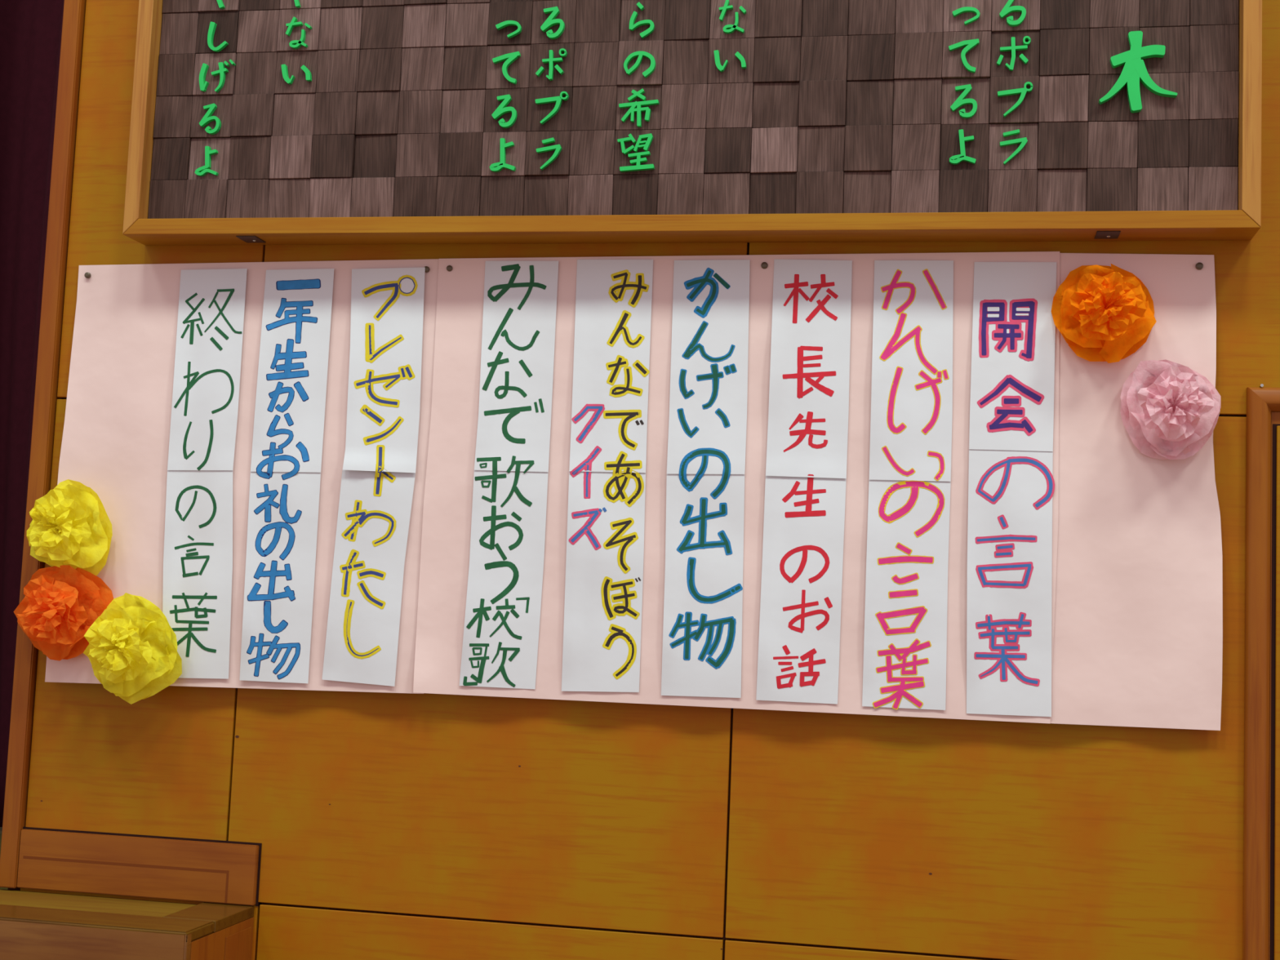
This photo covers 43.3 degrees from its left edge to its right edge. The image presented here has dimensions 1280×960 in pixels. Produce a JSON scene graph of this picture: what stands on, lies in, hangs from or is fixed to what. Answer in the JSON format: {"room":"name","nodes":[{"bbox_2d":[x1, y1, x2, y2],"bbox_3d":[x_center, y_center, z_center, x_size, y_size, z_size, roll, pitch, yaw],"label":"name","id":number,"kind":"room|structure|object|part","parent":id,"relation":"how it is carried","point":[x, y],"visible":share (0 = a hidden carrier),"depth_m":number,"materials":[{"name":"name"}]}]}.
{"room":"school gymnasium","nodes":[
{"label":"school gymnasium","id":0,"kind":"room"},
{"bbox_2d":[0,826,8,889],"bbox_3d":[-2.104,0.770,3.554,2.268,0.060,1.220,1,-5,11],"label":"floor","id":1,"kind":"structure","parent":0,"point":[1,828],"depth_m":3.37,"materials":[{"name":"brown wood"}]},
{"bbox_2d":[0,0,64,826],"bbox_3d":[-1.603,-0.596,3.667,1.978,2.700,0.150,1,-5,11],"label":"stage curtain","id":2,"kind":"object","parent":1,"relation":"on","point":[31,30],"visible":0.16,"depth_m":3.64,"materials":[{"name":"fabric"}]},
{"bbox_2d":[7,0,1279,959],"bbox_3d":[0.685,-0.105,2.575,3.527,3.950,0.120,1,-5,11],"label":"wall","id":3,"kind":"structure","parent":0,"point":[388,826],"depth_m":2.58,"materials":[{"name":"brown wood"}]},
{"bbox_2d":[0,0,86,888],"bbox_3d":[-1.014,-0.705,2.941,0.034,2.828,0.122,1,-5,11],"label":"trim","id":4,"kind":"structure","parent":3,"relation":"attached to","point":[46,397],"depth_m":2.83,"materials":[{"name":"brown wood"}]},
{"bbox_3d":[-0.861,0.280,2.773,0.369,0.838,0.013,1,-5,11],"label":"panel","id":5,"kind":"part","parent":3,"relation":"part of","materials":[{"name":"brown wood"}]},
{"bbox_2d":[17,826,262,906],"bbox_3d":[-0.847,0.652,2.728,0.436,0.103,0.022,1,-5,11],"label":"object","id":6,"kind":"structure","parent":3,"relation":"attached to","point":[171,868],"depth_m":2.72,"materials":[{"name":"brown wood"}]},
{"bbox_3d":[-0.866,1.147,2.688,0.433,0.896,0.013,1,-5,11],"label":"panel","id":7,"kind":"part","parent":3,"relation":"part of","materials":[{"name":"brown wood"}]},
{"bbox_3d":[-0.812,-0.926,2.882,0.369,1.578,0.013,1,-5,11],"label":"panel","id":8,"kind":"part","parent":3,"relation":"part of","materials":[{"name":"brown wood"}]},
{"bbox_3d":[-0.264,0.294,2.659,0.839,0.838,0.013,1,-5,11],"label":"panel","id":9,"kind":"part","parent":3,"relation":"part of","materials":[{"name":"brown wood"}]},
{"bbox_3d":[-0.268,1.161,2.575,0.776,0.896,0.013,1,-5,11],"label":"panel","id":10,"kind":"part","parent":3,"relation":"part of","materials":[{"name":"brown wood"}]},
{"bbox_3d":[-0.215,-0.912,2.768,0.839,1.578,0.013,1,-5,11],"label":"panel","id":11,"kind":"part","parent":3,"relation":"part of","materials":[{"name":"brown wood"}]},
{"bbox_2d":[44,251,1222,730],"bbox_3d":[-0.064,-0.005,2.622,1.931,0.749,0.039,1,-5,11],"label":"banner","id":12,"kind":"object","parent":3,"relation":"attached to","point":[1137,582],"depth_m":2.61,"materials":[{"name":"pink paper"}]},
{"bbox_2d":[13,564,113,660],"bbox_3d":[-0.986,0.223,2.713,0.178,0.162,0.100,1,-5,11],"label":"flower","id":13,"kind":"object","parent":12,"relation":"attached to","point":[59,606],"visible":0.99,"depth_m":2.71,"materials":[{"name":"orange paper"}]},
{"bbox_2d":[26,479,112,575],"bbox_3d":[-0.980,0.078,2.733,0.157,0.165,0.097,1,-5,11],"label":"flower","id":14,"kind":"object","parent":12,"relation":"attached to","point":[73,508],"visible":0.99,"depth_m":2.73,"materials":[{"name":"yellow paper"}]},
{"bbox_2d":[84,272,90,278],"bbox_3d":[-0.973,-0.361,2.841,0.011,0.010,0.005,1,-5,11],"label":"pin","id":15,"kind":"object","parent":12,"relation":"attached to","point":[87,275],"visible":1,"depth_m":2.84,"materials":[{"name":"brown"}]},
{"bbox_2d":[83,592,182,704],"bbox_3d":[-0.851,0.279,2.665,0.161,0.185,0.102,1,-5,11],"label":"flower","id":16,"kind":"object","parent":12,"relation":"attached to","point":[131,650],"visible":1,"depth_m":2.67,"materials":[{"name":"yellow paper"}]},
{"bbox_3d":[-0.745,-0.016,2.753,0.144,0.706,0.024,1,-5,11],"label":"paper strip","id":17,"kind":"part","parent":12,"relation":"part of","materials":[{"name":"white paper"}]},
{"bbox_3d":[-0.599,-0.013,2.725,0.130,0.704,0.026,1,-5,11],"label":"paper strip","id":18,"kind":"part","parent":12,"relation":"part of","materials":[{"name":"white paper"}]},
{"bbox_3d":[-0.443,-0.012,2.693,0.143,0.703,0.030,1,-5,11],"label":"paper strip","id":19,"kind":"part","parent":12,"relation":"part of","materials":[{"name":"white paper"}]},
{"bbox_2d":[423,266,429,272],"bbox_3d":[-0.361,-0.356,2.727,0.011,0.010,0.005,1,-5,11],"label":"pin","id":20,"kind":"object","parent":12,"relation":"attached to","point":[427,268],"visible":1,"depth_m":2.73,"materials":[{"name":"brown"}]},
{"bbox_2d":[446,265,453,271],"bbox_3d":[-0.321,-0.357,2.720,0.011,0.010,0.005,1,-5,11],"label":"pin","id":21,"kind":"object","parent":12,"relation":"attached to","point":[449,268],"visible":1,"depth_m":2.72,"materials":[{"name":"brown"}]},
{"bbox_3d":[-0.215,-0.015,2.651,0.130,0.708,0.028,1,-5,11],"label":"paper strip","id":22,"kind":"part","parent":12,"relation":"part of","materials":[{"name":"white paper"}]},
{"bbox_3d":[-0.054,-0.012,2.624,0.137,0.711,0.023,1,-5,11],"label":"paper strip","id":23,"kind":"part","parent":12,"relation":"part of","materials":[{"name":"white paper"}]},
{"bbox_3d":[0.107,-0.008,2.593,0.137,0.708,0.025,1,-5,11],"label":"paper strip","id":24,"kind":"part","parent":12,"relation":"part of","materials":[{"name":"white paper"}]},
{"bbox_2d":[760,262,768,268],"bbox_3d":[0.202,-0.349,2.621,0.011,0.011,0.005,1,-5,11],"label":"pin","id":25,"kind":"object","parent":12,"relation":"attached to","point":[764,264],"visible":1,"depth_m":2.62,"materials":[{"name":"brown"}]},
{"bbox_3d":[0.262,-0.005,2.562,0.131,0.710,0.028,1,-5,11],"label":"paper strip","id":26,"kind":"part","parent":12,"relation":"part of","materials":[{"name":"white paper"}]},
{"bbox_3d":[0.423,0.002,2.532,0.128,0.712,0.025,1,-5,11],"label":"paper strip","id":27,"kind":"part","parent":12,"relation":"part of","materials":[{"name":"white paper"}]},
{"bbox_3d":[0.577,0.008,2.504,0.132,0.710,0.023,1,-5,11],"label":"paper strip","id":28,"kind":"part","parent":12,"relation":"part of","materials":[{"name":"white paper"}]},
{"bbox_2d":[1051,263,1156,363],"bbox_3d":[0.710,-0.261,2.459,0.156,0.156,0.107,1,-5,11],"label":"flower","id":29,"kind":"object","parent":12,"relation":"attached to","point":[1103,313],"visible":1,"depth_m":2.46,"materials":[{"name":"orange paper"}]},
{"bbox_2d":[1120,359,1221,459],"bbox_3d":[0.800,-0.110,2.422,0.147,0.152,0.104,1,-5,11],"label":"flower","id":30,"kind":"object","parent":12,"relation":"attached to","point":[1169,411],"visible":1,"depth_m":2.43,"materials":[{"name":"pink paper"}]},
{"bbox_2d":[1195,262,1203,270],"bbox_3d":[0.865,-0.331,2.494,0.011,0.011,0.005,1,-5,11],"label":"pin","id":31,"kind":"object","parent":12,"relation":"attached to","point":[1199,265],"visible":1,"depth_m":2.49,"materials":[{"name":"brown"}]},
{"bbox_2d":[122,0,1262,245],"bbox_3d":[0.046,-0.795,2.660,1.846,0.812,0.079,1,-5,11],"label":"wooden signboard","id":32,"kind":"object","parent":3,"relation":"attached to","point":[253,122],"visible":1,"depth_m":2.62,"materials":[{"name":"brown wood"}]},
{"bbox_3d":[-0.848,-0.818,2.830,0.027,0.806,0.079,1,-5,11],"label":"frame rail","id":33,"kind":"part","parent":32,"relation":"part of","materials":[{"name":"brown wood"}]},
{"bbox_3d":[0.030,-0.408,2.625,1.845,0.027,0.079,1,-5,11],"label":"frame rail","id":34,"kind":"part","parent":32,"relation":"part of","materials":[{"name":"brown wood"}]},
{"bbox_3d":[0.939,-0.776,2.491,0.027,0.806,0.079,1,-5,11],"label":"frame rail","id":35,"kind":"part","parent":32,"relation":"part of","materials":[{"name":"brown wood"}]},
{"bbox_3d":[0.529,1.180,2.424,0.839,0.896,0.013,1,-5,11],"label":"panel","id":36,"kind":"part","parent":3,"relation":"part of","materials":[{"name":"brown wood"}]},
{"bbox_3d":[0.564,0.313,2.502,0.839,0.838,0.013,1,-5,11],"label":"panel","id":37,"kind":"part","parent":3,"relation":"part of","materials":[{"name":"brown wood"}]},
{"bbox_3d":[0.613,-0.893,2.611,0.839,1.578,0.013,1,-5,11],"label":"panel","id":38,"kind":"part","parent":3,"relation":"part of","materials":[{"name":"brown wood"}]},
{"bbox_2d":[1242,386,1279,959],"bbox_3d":[1.358,0.871,2.293,0.956,2.011,0.039,1,-5,11],"label":"door frame","id":39,"kind":"structure","parent":3,"relation":"in","point":[1261,872],"depth_m":2.42,"materials":[{"name":"brown wood"}]},
{"bbox_3d":[-0.923,1.571,-0.671,8.000,0.100,6.500,1,-5,11],"label":"floor","id":40,"kind":"structure","parent":0,"visible":0},
{"bbox_2d":[0,888,254,959],"bbox_3d":[-1.242,1.241,2.616,1.135,1.122,0.248,1,-5,11],"label":"wooden cabinet","id":41,"kind":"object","parent":40,"relation":"on","point":[34,925],"depth_m":2.50,"materials":[{"name":"brown wood"}]},
{"bbox_3d":[-1.263,1.231,2.505,1.134,1.121,0.020,1,-5,11],"label":"panel","id":42,"kind":"part","parent":41,"relation":"part of","materials":[{"name":"brown wood"}]},
{"bbox_3d":[-1.233,0.685,2.594,1.133,0.018,0.099,1,-5,11],"label":"rail","id":43,"kind":"part","parent":41,"relation":"part of","materials":[{"name":"brown wood"}]},
{"bbox_3d":[-0.699,0.709,2.618,0.090,0.018,0.148,1,-5,11],"label":"rail","id":44,"kind":"part","parent":41,"relation":"part of","materials":[{"name":"brown wood"}]},
{"bbox_3d":[-0.694,1.264,2.522,0.020,1.104,0.227,1,-5,11],"label":"panel","id":45,"kind":"part","parent":41,"relation":"part of","materials":[{"name":"brown wood"}]}
]}

